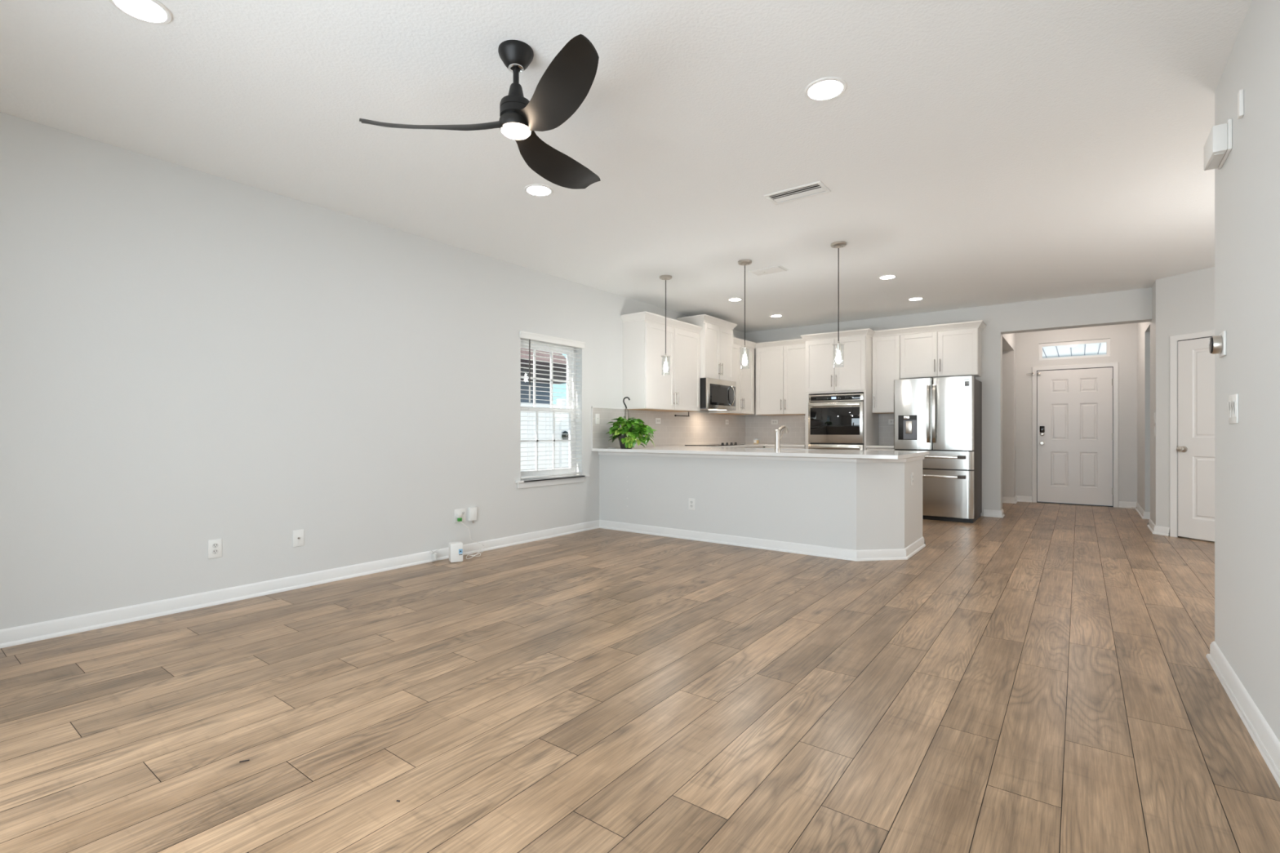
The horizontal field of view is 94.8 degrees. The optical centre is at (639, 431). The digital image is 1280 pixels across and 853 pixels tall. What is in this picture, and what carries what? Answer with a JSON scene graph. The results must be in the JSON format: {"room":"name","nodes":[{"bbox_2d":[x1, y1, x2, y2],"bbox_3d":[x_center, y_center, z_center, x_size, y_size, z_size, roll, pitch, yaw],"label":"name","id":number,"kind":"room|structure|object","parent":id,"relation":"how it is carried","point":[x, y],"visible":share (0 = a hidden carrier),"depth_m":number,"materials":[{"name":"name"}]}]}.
{"room":"empty living room","nodes":[
{"label":"empty living room","id":0,"kind":"room"},
{"bbox_2d":[0,111,745,629],"bbox_3d":[-1.127,-0.192,6.035,0.170,2.893,9.760,0,0,37],"label":"wall","id":1,"kind":"structure","parent":0,"point":[189,357],"depth_m":3.86,"materials":[{"name":"white paint"}]},
{"bbox_2d":[208,538,222,559],"bbox_3d":[-2.716,0.748,3.759,0.009,0.118,0.075,0,0,37],"label":"outlet","id":2,"kind":"object","parent":1,"relation":"attached to","point":[215,546],"visible":1,"depth_m":3.75,"materials":[{"name":"white plastic"}]},
{"bbox_2d":[212,549,217,554],"bbox_3d":[-2.714,0.767,3.757,0.003,0.033,0.033,0,0,37],"label":"receptacle","id":3,"kind":"object","parent":2,"relation":"attached to","point":[214,551],"depth_m":3.76,"materials":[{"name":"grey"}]},
{"bbox_2d":[212,542,217,548],"bbox_3d":[-2.714,0.729,3.757,0.003,0.033,0.033,0,0,37],"label":"receptacle","id":4,"kind":"object","parent":2,"relation":"attached to","point":[215,545],"depth_m":3.76,"materials":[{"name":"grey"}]},
{"bbox_2d":[293,528,303,546],"bbox_3d":[-2.413,0.754,4.158,0.016,0.118,0.075,0,0,37],"label":"jack plate","id":5,"kind":"object","parent":1,"relation":"attached to","point":[298,535],"visible":1,"depth_m":4.16,"materials":[{"name":"white plastic"}]},
{"bbox_2d":[0,520,599,648],"bbox_3d":[-2.166,1.060,4.480,0.027,0.090,5.705,0,0,37],"label":"baseboard","id":6,"kind":"structure","parent":1,"relation":"attached to","point":[10,637],"depth_m":3.84,"materials":[{"name":"white paint"}]},
{"bbox_2d":[454,508,465,522],"bbox_3d":[-1.605,0.748,5.247,0.009,0.118,0.118,0,0,37],"label":"outlet","id":7,"kind":"object","parent":1,"relation":"attached to","point":[462,511],"visible":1,"depth_m":5.26,"materials":[{"name":"white plastic"}]},
{"bbox_2d":[467,506,476,523],"bbox_3d":[-1.520,0.759,5.340,0.032,0.145,0.080,0,0,37],"label":"adapter","id":8,"kind":"object","parent":1,"relation":"attached to","point":[472,511],"visible":1,"depth_m":5.32,"materials":[{"name":"white plastic"}]},
{"bbox_2d":[520,339,575,479],"bbox_3d":[-1.017,-0.225,6.257,0.070,1.430,0.898,0,0,37],"label":"window","id":9,"kind":"structure","parent":1,"relation":"in","point":[536,472],"depth_m":6.35,"materials":[{"name":"white plastic"}]},
{"bbox_2d":[519,330,585,479],"bbox_3d":[-0.921,-0.262,6.192,0.083,1.463,0.942,0,0,37],"label":"window blind","id":10,"kind":"object","parent":9,"relation":"attached to","point":[530,336],"visible":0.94,"depth_m":6.16,"materials":[{"name":"white plastic"}]},
{"bbox_2d":[515,474,590,488],"bbox_3d":[-0.931,0.521,6.202,0.145,0.077,1.048,0,0,37],"label":"window sill","id":11,"kind":"structure","parent":1,"relation":"attached to","point":[539,482],"depth_m":6.13,"materials":[{"name":"white paint"}]},
{"bbox_2d":[620,311,702,412],"bbox_3d":[0.300,-0.835,7.487,0.378,1.136,1.289,0,0,37],"label":"upper cabinet","id":12,"kind":"object","parent":1,"relation":"attached to","point":[646,387],"visible":1,"depth_m":7.17,"materials":[{"name":"white paint"}]},
{"bbox_2d":[676,314,737,381],"bbox_3d":[0.958,-1.141,8.309,0.448,0.837,0.916,0,0,37],"label":"upper cabinet","id":13,"kind":"object","parent":1,"relation":"attached to","point":[716,334],"visible":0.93,"depth_m":8.10,"materials":[{"name":"white paint"}]},
{"bbox_2d":[700,377,736,410],"bbox_3d":[0.988,-0.511,8.291,0.513,0.416,0.802,0,0,37],"label":"microwave","id":14,"kind":"object","parent":13,"relation":"attached to","point":[716,394],"visible":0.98,"depth_m":8.07,"materials":[{"name":"silver metal"}]},
{"bbox_2d":[700,408,731,410],"bbox_3d":[0.960,-0.312,8.311,0.370,0.011,0.762,0,0,37],"label":"hood","id":15,"kind":"object","parent":14,"relation":"attached to","point":[701,409],"depth_m":8.33,"materials":[{"name":"white metal"}]},
{"bbox_2d":[708,337,755,414],"bbox_3d":[1.435,-0.827,9.006,0.378,1.120,0.872,0,0,37],"label":"upper cabinet","id":16,"kind":"object","parent":1,"relation":"attached to","point":[744,376],"visible":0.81,"depth_m":8.92,"materials":[{"name":"white paint"}]},
{"bbox_2d":[0,0,1252,332],"bbox_3d":[2.133,-1.718,4.960,6.720,0.160,11.940,0,0,37],"label":"ceiling","id":17,"kind":"structure","parent":0,"point":[971,153],"depth_m":3.15,"materials":[{"name":"white paint"}]},
{"bbox_2d":[108,0,172,24],"bbox_3d":[-1.923,-1.635,2.264,0.194,0.007,0.194,0,0,37],"label":"recessed light","id":18,"kind":"object","parent":17,"relation":"in","point":[151,11],"visible":1,"depth_m":2.28,"materials":[{"name":"white plastic"}]},
{"bbox_2d":[359,34,600,189],"bbox_3d":[-0.436,-1.439,2.589,1.143,0.397,1.105,0,0,37],"label":"ceiling fan","id":19,"kind":"object","parent":17,"relation":"hanging from","point":[568,79],"visible":1,"depth_m":2.46,"materials":[{"name":"black metal"}]},
{"bbox_2d":[524,183,553,196],"bbox_3d":[-0.686,-1.635,3.987,0.194,0.007,0.194,0,0,37],"label":"recessed light","id":20,"kind":"object","parent":17,"relation":"in","point":[535,189],"visible":1,"depth_m":3.98,"materials":[{"name":"white plastic"}]},
{"bbox_2d":[659,275,671,375],"bbox_3d":[0.272,-1.119,6.213,0.132,1.039,0.132,0,0,37],"label":"pendant light","id":21,"kind":"object","parent":17,"relation":"hanging from","point":[665,277],"visible":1,"depth_m":6.20,"materials":[{"name":"silver metal"}]},
{"bbox_2d":[663,355,667,362],"bbox_3d":[0.272,-0.765,6.213,0.042,0.060,0.042,0,0,37],"label":"socket","id":22,"kind":"object","parent":21,"relation":"attached to","point":[665,357],"depth_m":6.19,"materials":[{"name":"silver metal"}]},
{"bbox_2d":[727,297,742,301],"bbox_3d":[1.177,-1.635,7.284,0.180,0.007,0.180,0,0,37],"label":"recessed light","id":23,"kind":"object","parent":17,"relation":"in","point":[730,299],"visible":1,"depth_m":7.28,"materials":[{"name":"white plastic"}]},
{"bbox_2d":[737,259,751,368],"bbox_3d":[1.009,-1.121,5.662,0.132,1.033,0.132,0,0,37],"label":"pendant light","id":24,"kind":"object","parent":17,"relation":"hanging from","point":[743,262],"visible":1,"depth_m":5.65,"materials":[{"name":"silver metal"}]},
{"bbox_2d":[742,347,746,355],"bbox_3d":[1.009,-0.771,5.662,0.042,0.060,0.042,0,0,37],"label":"socket","id":25,"kind":"object","parent":24,"relation":"attached to","point":[744,349],"depth_m":5.64,"materials":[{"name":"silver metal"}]},
{"bbox_2d":[749,265,788,275],"bbox_3d":[1.308,-1.632,5.978,0.340,0.012,0.210,0,0,37],"label":"ceiling vent","id":26,"kind":"object","parent":17,"relation":"in","point":[775,268],"visible":1,"depth_m":5.95,"materials":[{"name":"white plastic"}]},
{"bbox_2d":[769,314,782,317],"bbox_3d":[1.924,-1.635,8.305,0.180,0.007,0.180,0,0,37],"label":"recessed light","id":27,"kind":"object","parent":17,"relation":"in","point":[773,315],"visible":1,"depth_m":8.29,"materials":[{"name":"white plastic"}]},
{"bbox_2d":[763,180,831,204],"bbox_3d":[1.077,-1.634,4.036,0.400,0.008,0.204,0,0,37],"label":"ceiling vent","id":28,"kind":"object","parent":17,"relation":"in","point":[817,188],"visible":1,"depth_m":4.03,"materials":[{"name":"white plastic"}]},
{"bbox_2d":[804,76,846,101],"bbox_3d":[0.886,-1.635,2.812,0.194,0.007,0.194,0,0,37],"label":"recessed light","id":29,"kind":"object","parent":17,"relation":"in","point":[828,88],"visible":1,"depth_m":2.80,"materials":[{"name":"white plastic"}]},
{"bbox_2d":[830,240,846,367],"bbox_3d":[1.730,-1.101,5.124,0.132,1.075,0.132,0,0,37],"label":"pendant light","id":30,"kind":"object","parent":17,"relation":"hanging from","point":[839,244],"visible":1,"depth_m":5.11,"materials":[{"name":"silver metal"}]},
{"bbox_2d":[835,344,840,351],"bbox_3d":[1.730,-0.729,5.124,0.042,0.060,0.042,0,0,37],"label":"socket","id":31,"kind":"object","parent":30,"relation":"attached to","point":[837,346],"depth_m":5.11,"materials":[{"name":"silver metal"}]},
{"bbox_2d":[878,274,897,279],"bbox_3d":[2.620,-1.635,6.225,0.180,0.007,0.180,0,0,37],"label":"recessed light","id":32,"kind":"object","parent":17,"relation":"in","point":[889,276],"visible":1,"depth_m":6.23,"materials":[{"name":"white plastic"}]},
{"bbox_2d":[907,297,924,301],"bbox_3d":[3.398,-1.635,7.250,0.180,0.007,0.180,0,0,37],"label":"recessed light","id":33,"kind":"object","parent":17,"relation":"in","point":[913,299],"visible":1,"depth_m":7.24,"materials":[{"name":"white plastic"}]},
{"bbox_2d":[0,501,1279,852],"bbox_3d":[2.181,1.165,4.924,6.500,0.120,11.900,0,0,37],"label":"floor","id":34,"kind":"structure","parent":0,"point":[1037,677],"depth_m":2.36,"materials":[{"name":"brown wood"}]},
{"bbox_2d":[429,547,440,560],"bbox_3d":[-1.747,1.043,4.993,0.053,0.101,0.105,0,0,37],"label":"brick","id":35,"kind":"object","parent":34,"relation":"on","point":[433,555],"visible":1,"depth_m":4.98,"materials":[{"name":"white plastic"}]},
{"bbox_2d":[448,541,462,562],"bbox_3d":[-1.568,1.025,5.010,0.104,0.160,0.101,0,0,-27],"label":"modem","id":36,"kind":"object","parent":34,"relation":"on","point":[455,548],"visible":1,"depth_m":4.97,"materials":[{"name":"white plastic"}]},
{"bbox_2d":[456,513,484,555],"bbox_3d":[-1.537,0.906,5.241,0.140,0.359,0.303,0,0,22],"label":"power cord","id":37,"kind":"object","parent":34,"relation":"on","point":[458,515],"visible":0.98,"depth_m":5.21,"materials":[{"name":"white plastic"}]},
{"bbox_2d":[466,551,482,559],"bbox_3d":[-1.464,1.085,5.180,0.089,0.033,0.219,0,0,13],"label":"cord","id":38,"kind":"object","parent":34,"relation":"on","point":[471,552],"visible":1,"depth_m":5.15,"materials":[{"name":"white plastic"}]},
{"bbox_2d":[736,446,764,448],"bbox_3d":[1.047,0.663,8.249,0.662,0.883,1.930,0,0,37],"label":"base cabinet","id":39,"kind":"object","parent":34,"relation":"on","point":[751,446],"visible":0.02,"depth_m":8.59,"materials":[{"name":"white paint"}]},
{"bbox_2d":[764,446,805,448],"bbox_3d":[2.303,0.663,8.902,0.634,0.883,0.657,0,0,37],"label":"base cabinet","id":40,"kind":"object","parent":34,"relation":"on","point":[781,447],"visible":0.08,"depth_m":8.62,"materials":[{"name":"white paint"}]},
{"bbox_2d":[800,328,878,449],"bbox_3d":[2.894,-0.141,8.452,0.953,2.493,0.673,0,0,37],"label":"oven tower","id":41,"kind":"object","parent":34,"relation":"on","point":[821,377],"visible":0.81,"depth_m":8.18,"materials":[{"name":"white paint"}]},
{"bbox_2d":[808,392,863,449],"bbox_3d":[2.871,0.185,8.398,0.757,1.420,0.648,0,0,37],"label":"wall oven","id":42,"kind":"object","parent":41,"relation":"in","point":[835,421],"visible":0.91,"depth_m":8.17,"materials":[{"name":"silver metal"}]},
{"bbox_2d":[866,448,894,450],"bbox_3d":[3.386,0.663,8.093,0.362,0.883,0.657,0,0,37],"label":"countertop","id":43,"kind":"structure","parent":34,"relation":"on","point":[870,449],"depth_m":7.86,"materials":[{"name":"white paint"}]},
{"bbox_2d":[866,444,893,448],"bbox_3d":[3.392,0.206,8.101,0.366,0.030,0.639,0,0,37],"label":"countertop","id":44,"kind":"structure","parent":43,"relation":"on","point":[873,446],"depth_m":7.87,"materials":[{"name":"white stone"}]},
{"bbox_2d":[893,375,982,523],"bbox_3d":[3.849,0.217,7.611,0.906,1.775,0.838,0,0,37],"label":"refrigerator","id":45,"kind":"object","parent":34,"relation":"on","point":[940,416],"visible":0.91,"depth_m":7.26,"materials":[{"name":"grey metal"}]},
{"bbox_2d":[599,454,922,550],"bbox_3d":[1.133,0.663,6.233,3.215,0.884,1.056,0,0,37],"label":"wall","id":46,"kind":"structure","parent":0,"point":[855,506],"depth_m":5.51,"materials":[{"name":"white paint"}]},
{"bbox_2d":[688,497,694,510],"bbox_3d":[0.529,0.743,6.021,0.075,0.118,0.009,0,0,37],"label":"outlet","id":47,"kind":"object","parent":46,"relation":"attached to","point":[691,501],"visible":1,"depth_m":6.02,"materials":[{"name":"white plastic"}]},
{"bbox_2d":[592,408,893,448],"bbox_3d":[1.591,-0.040,7.460,2.480,0.461,3.822,0,0,37],"label":"backsplash","id":48,"kind":"structure","parent":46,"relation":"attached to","point":[695,428],"depth_m":8.44,"materials":[{"name":"tile"}]},
{"bbox_2d":[595,413,599,424],"bbox_3d":[-0.483,-0.145,6.727,0.017,0.118,0.075,0,0,37],"label":"light switch","id":49,"kind":"object","parent":48,"relation":"attached to","point":[597,415],"visible":1,"depth_m":6.73,"materials":[{"name":"white plastic"}]},
{"bbox_2d":[591,406,623,448],"bbox_3d":[-0.374,-0.046,6.892,0.011,0.474,0.574,0,0,37],"label":"strip","id":50,"kind":"object","parent":48,"relation":"attached to","point":[592,406],"visible":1,"depth_m":6.67,"materials":[{"name":"white paint"}]},
{"bbox_2d":[655,417,660,423],"bbox_3d":[0.237,-0.140,7.699,0.009,0.075,0.118,0,0,37],"label":"outlet","id":51,"kind":"object","parent":48,"relation":"attached to","point":[657,420],"visible":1,"depth_m":7.69,"materials":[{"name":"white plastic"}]},
{"bbox_2d":[771,419,777,424],"bbox_3d":[2.154,-0.153,9.410,0.118,0.075,0.009,0,0,37],"label":"outlet","id":52,"kind":"object","parent":48,"relation":"attached to","point":[773,421],"visible":1,"depth_m":9.41,"materials":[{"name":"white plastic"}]},
{"bbox_2d":[888,418,893,424],"bbox_3d":[3.585,-0.140,8.341,0.118,0.075,0.009,0,0,37],"label":"outlet","id":53,"kind":"object","parent":48,"relation":"attached to","point":[891,421],"visible":0.62,"depth_m":8.35,"materials":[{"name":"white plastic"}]},
{"bbox_2d":[591,443,929,458],"bbox_3d":[1.904,0.206,7.221,3.264,0.030,3.829,0,0,37],"label":"countertop","id":54,"kind":"structure","parent":46,"relation":"on","point":[714,450],"depth_m":5.78,"materials":[{"name":"white stone"}]},
{"bbox_2d":[617,435,631,448],"bbox_3d":[-0.155,0.120,6.701,0.196,0.142,0.196,0,0,37],"label":"pot","id":55,"kind":"object","parent":54,"relation":"on","point":[627,444],"depth_m":6.59,"materials":[{"name":"grey"}]},
{"bbox_2d":[605,396,657,448],"bbox_3d":[-0.113,-0.103,6.707,0.581,0.588,0.573,0,0,37],"label":"pothos","id":56,"kind":"object","parent":54,"relation":"on","point":[627,435],"visible":0.99,"depth_m":6.59,"materials":[{"name":"green plant"}]},
{"bbox_2d":[684,442,744,445],"bbox_3d":[1.054,0.172,8.244,0.524,0.039,0.770,0,0,37],"label":"cooktop","id":57,"kind":"object","parent":54,"relation":"in","point":[722,443],"visible":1,"depth_m":8.07,"materials":[{"name":"black glass"}]},
{"bbox_2d":[753,440,759,444],"bbox_3d":[1.791,0.150,9.047,0.086,0.082,0.088,0,0,37],"label":"candle jar","id":58,"kind":"object","parent":54,"relation":"on","point":[756,442],"visible":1,"depth_m":9.01,"materials":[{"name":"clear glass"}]},
{"bbox_2d":[773,425,788,449],"bbox_3d":[1.490,0.062,6.172,0.067,0.257,0.249,0,0,44],"label":"kitchen faucet","id":59,"kind":"object","parent":54,"relation":"on","point":[778,437],"visible":0.99,"depth_m":6.10,"materials":[{"name":"silver metal"}]},
{"bbox_2d":[598,451,925,462],"bbox_3d":[0.993,0.244,5.790,3.414,0.046,0.930,0,0,19],"label":"trim","id":60,"kind":"structure","parent":46,"relation":"attached to","point":[609,453],"depth_m":5.51,"materials":[{"name":"white paint"}]},
{"bbox_2d":[599,520,925,561],"bbox_3d":[0.993,1.060,5.789,3.418,0.090,0.933,0,0,19],"label":"baseboard","id":61,"kind":"structure","parent":46,"relation":"attached to","point":[905,553],"depth_m":5.50,"materials":[{"name":"white paint"}]},
{"bbox_2d":[911,472,913,485],"bbox_3d":[2.467,0.430,5.325,0.009,0.118,0.075,0,0,37],"label":"outlet","id":62,"kind":"object","parent":46,"relation":"attached to","point":[912,473],"visible":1,"depth_m":5.31,"materials":[{"name":"white plastic"}]},
{"bbox_2d":[745,287,1151,515],"bbox_3d":[3.776,-0.267,8.345,5.261,2.743,0.210,0,0,37],"label":"wall","id":63,"kind":"structure","parent":0,"point":[1129,306],"depth_m":7.60,"materials":[{"name":"white paint"}]},
{"bbox_2d":[755,338,805,415],"bbox_3d":[2.270,-0.824,9.096,0.917,1.126,0.378,0,0,37],"label":"upper cabinet","id":64,"kind":"object","parent":63,"relation":"attached to","point":[780,364],"visible":0.8,"depth_m":8.98,"materials":[{"name":"white paint"}]},
{"bbox_2d":[871,328,902,413],"bbox_3d":[3.467,-0.826,8.201,0.366,1.138,0.378,0,0,37],"label":"upper cabinet","id":65,"kind":"object","parent":63,"relation":"attached to","point":[886,344],"visible":0.83,"depth_m":8.09,"materials":[{"name":"white paint"}]},
{"bbox_2d":[899,320,986,379],"bbox_3d":[4.005,-1.056,7.800,0.974,0.678,0.378,0,0,37],"label":"upper cabinet","id":66,"kind":"object","parent":63,"relation":"attached to","point":[948,349],"visible":0.99,"depth_m":7.66,"materials":[{"name":"white paint"}]},
{"bbox_2d":[983,509,1004,517],"bbox_3d":[4.630,1.060,7.689,0.215,0.090,0.237,0,0,37],"label":"baseboard","id":67,"kind":"structure","parent":63,"relation":"attached to","point":[987,513],"depth_m":7.61,"materials":[{"name":"white paint"}]},
{"bbox_2d":[1002,333,1015,497],"bbox_3d":[4.767,-0.267,8.977,1.493,2.743,1.990,0,0,37],"label":"wall","id":68,"kind":"structure","parent":0,"point":[1008,340],"depth_m":9.10,"materials":[{"name":"white paint"}]},
{"bbox_2d":[1015,323,1137,502],"bbox_3d":[6.603,-0.267,8.947,1.830,2.743,0.160,0,0,37],"label":"wall","id":69,"kind":"structure","parent":0,"point":[1123,337],"depth_m":8.72,"materials":[{"name":"white paint"}]},
{"bbox_2d":[1002,495,1031,503],"bbox_3d":[5.378,1.060,9.534,1.605,0.090,0.367,0,0,37],"label":"baseboard","id":70,"kind":"structure","parent":69,"relation":"attached to","point":[1015,500],"depth_m":9.19,"materials":[{"name":"white paint"}]},
{"bbox_2d":[1031,362,1118,507],"bbox_3d":[6.568,0.048,8.904,1.049,2.114,0.192,0,0,37],"label":"door","id":71,"kind":"structure","parent":69,"relation":"in","point":[1075,407],"depth_m":8.87,"materials":[{"name":"white paint"}]},
{"bbox_2d":[1026,372,1040,375],"bbox_3d":[6.127,-0.895,9.162,0.197,0.050,0.043,0,0,27],"label":"door latch","id":72,"kind":"object","parent":71,"relation":"attached to","point":[1032,373],"visible":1,"depth_m":9.16,"materials":[{"name":"silver metal"}]},
{"bbox_2d":[1137,321,1150,511],"bbox_3d":[6.665,-0.267,7.029,0.935,2.743,2.840,0,0,37],"label":"wall","id":73,"kind":"structure","parent":0,"point":[1143,328],"depth_m":7.55,"materials":[{"name":"white paint"}]},
{"bbox_2d":[1118,501,1150,519],"bbox_3d":[6.741,1.060,7.764,0.730,0.090,1.633,0,0,3],"label":"baseboard","id":74,"kind":"structure","parent":73,"relation":"attached to","point":[1144,515],"depth_m":8.29,"materials":[{"name":"white paint"}]},
{"bbox_2d":[1150,266,1214,537],"bbox_3d":[5.982,-0.267,5.823,0.580,2.743,2.031,0,0,-12],"label":"wall","id":75,"kind":"structure","parent":0,"point":[1184,303],"depth_m":6.26,"materials":[{"name":"white paint"}]},
{"bbox_2d":[1146,519,1169,536],"bbox_3d":[5.717,1.060,6.557,0.123,0.090,0.748,0,0,28],"label":"baseboard","id":76,"kind":"structure","parent":75,"relation":"attached to","point":[1157,530],"depth_m":6.32,"materials":[{"name":"white paint"}]},
{"bbox_2d":[1169,329,1214,541],"bbox_3d":[5.720,0.048,5.800,0.177,2.114,0.850,0,0,-14],"label":"door","id":77,"kind":"structure","parent":75,"relation":"in","point":[1195,448],"depth_m":6.01,"materials":[{"name":"white paint"}]},
{"bbox_2d":[1214,0,1279,742],"bbox_3d":[1.450,-0.267,0.930,0.160,2.743,4.665,0,0,37],"label":"wall","id":78,"kind":"structure","parent":0,"point":[1247,184],"depth_m":2.25,"materials":[{"name":"white paint"}]},
{"bbox_2d":[1208,330,1226,357],"bbox_3d":[2.625,-0.395,2.676,0.048,0.110,0.110,0,0,37],"label":"thermostat","id":79,"kind":"object","parent":78,"relation":"attached to","point":[1217,344],"visible":1,"depth_m":2.65,"materials":[{"name":"white plastic"}]},
{"bbox_2d":[1204,119,1232,170],"bbox_3d":[2.586,-1.276,2.636,0.062,0.133,0.250,0,0,37],"label":"door chime","id":80,"kind":"object","parent":78,"relation":"attached to","point":[1218,146],"visible":1,"depth_m":2.55,"materials":[{"name":"white plastic"}]},
{"bbox_2d":[1207,152,1223,169],"bbox_3d":[2.579,-1.211,2.636,0.030,0.004,0.180,0,0,37],"label":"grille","id":81,"kind":"object","parent":80,"relation":"attached to","point":[1215,160],"depth_m":2.63,"materials":[{"name":"white plastic"}]},
{"bbox_2d":[1226,393,1238,423],"bbox_3d":[2.510,-0.095,2.494,0.012,0.122,0.165,0,0,37],"label":"light switch","id":82,"kind":"object","parent":78,"relation":"attached to","point":[1233,404],"visible":1,"depth_m":2.47,"materials":[{"name":"white plastic"}]},
{"bbox_2d":[1237,88,1244,119],"bbox_3d":[2.408,-1.312,2.358,0.014,0.105,0.034,0,0,37],"label":"sensor","id":83,"kind":"object","parent":78,"relation":"attached to","point":[1241,93],"visible":1,"depth_m":2.35,"materials":[{"name":"white plastic"}]},
{"bbox_2d":[1206,641,1279,787],"bbox_3d":[1.495,1.060,1.013,0.187,0.090,4.532,0,0,37],"label":"baseboard","id":84,"kind":"structure","parent":78,"relation":"attached to","point":[1264,739],"depth_m":2.21,"materials":[{"name":"white paint"}]},
{"label":"outside","id":85,"kind":"structure","parent":0,"visible":0},
{"bbox_3d":[-11.880,1.380,21.358,35.400,0.150,60.000,0,0,37],"label":"gravel","id":86,"kind":"object","parent":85,"visible":0},
{"bbox_2d":[520,347,566,404],"bbox_3d":[-6.657,-1.555,11.340,6.560,5.720,15.000,0,0,37],"label":"house","id":87,"kind":"structure","parent":86,"relation":"on","point":[544,398],"depth_m":12.47,"materials":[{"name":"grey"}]},
{"bbox_2d":[520,399,568,471],"bbox_3d":[-1.422,0.380,9.800,0.110,1.850,12.000,0,0,37],"label":"fence","id":88,"kind":"object","parent":86,"relation":"on","point":[563,446],"visible":0.07,"depth_m":9.60,"materials":[{"name":"white plastic"}]},
{"bbox_2d":[561,431,568,439],"bbox_3d":[-1.244,0.075,9.879,0.085,0.170,0.170,0,0,37],"label":"ornament","id":89,"kind":"object","parent":88,"relation":"hanging from","point":[563,436],"visible":0.8,"depth_m":9.84,"materials":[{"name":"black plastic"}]},
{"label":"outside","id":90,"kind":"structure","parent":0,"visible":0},
{"bbox_2d":[1039,338,1110,360],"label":"transom window","id":91,"kind":"structure","parent":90,"point":[1100,348],"depth_m":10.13,"materials":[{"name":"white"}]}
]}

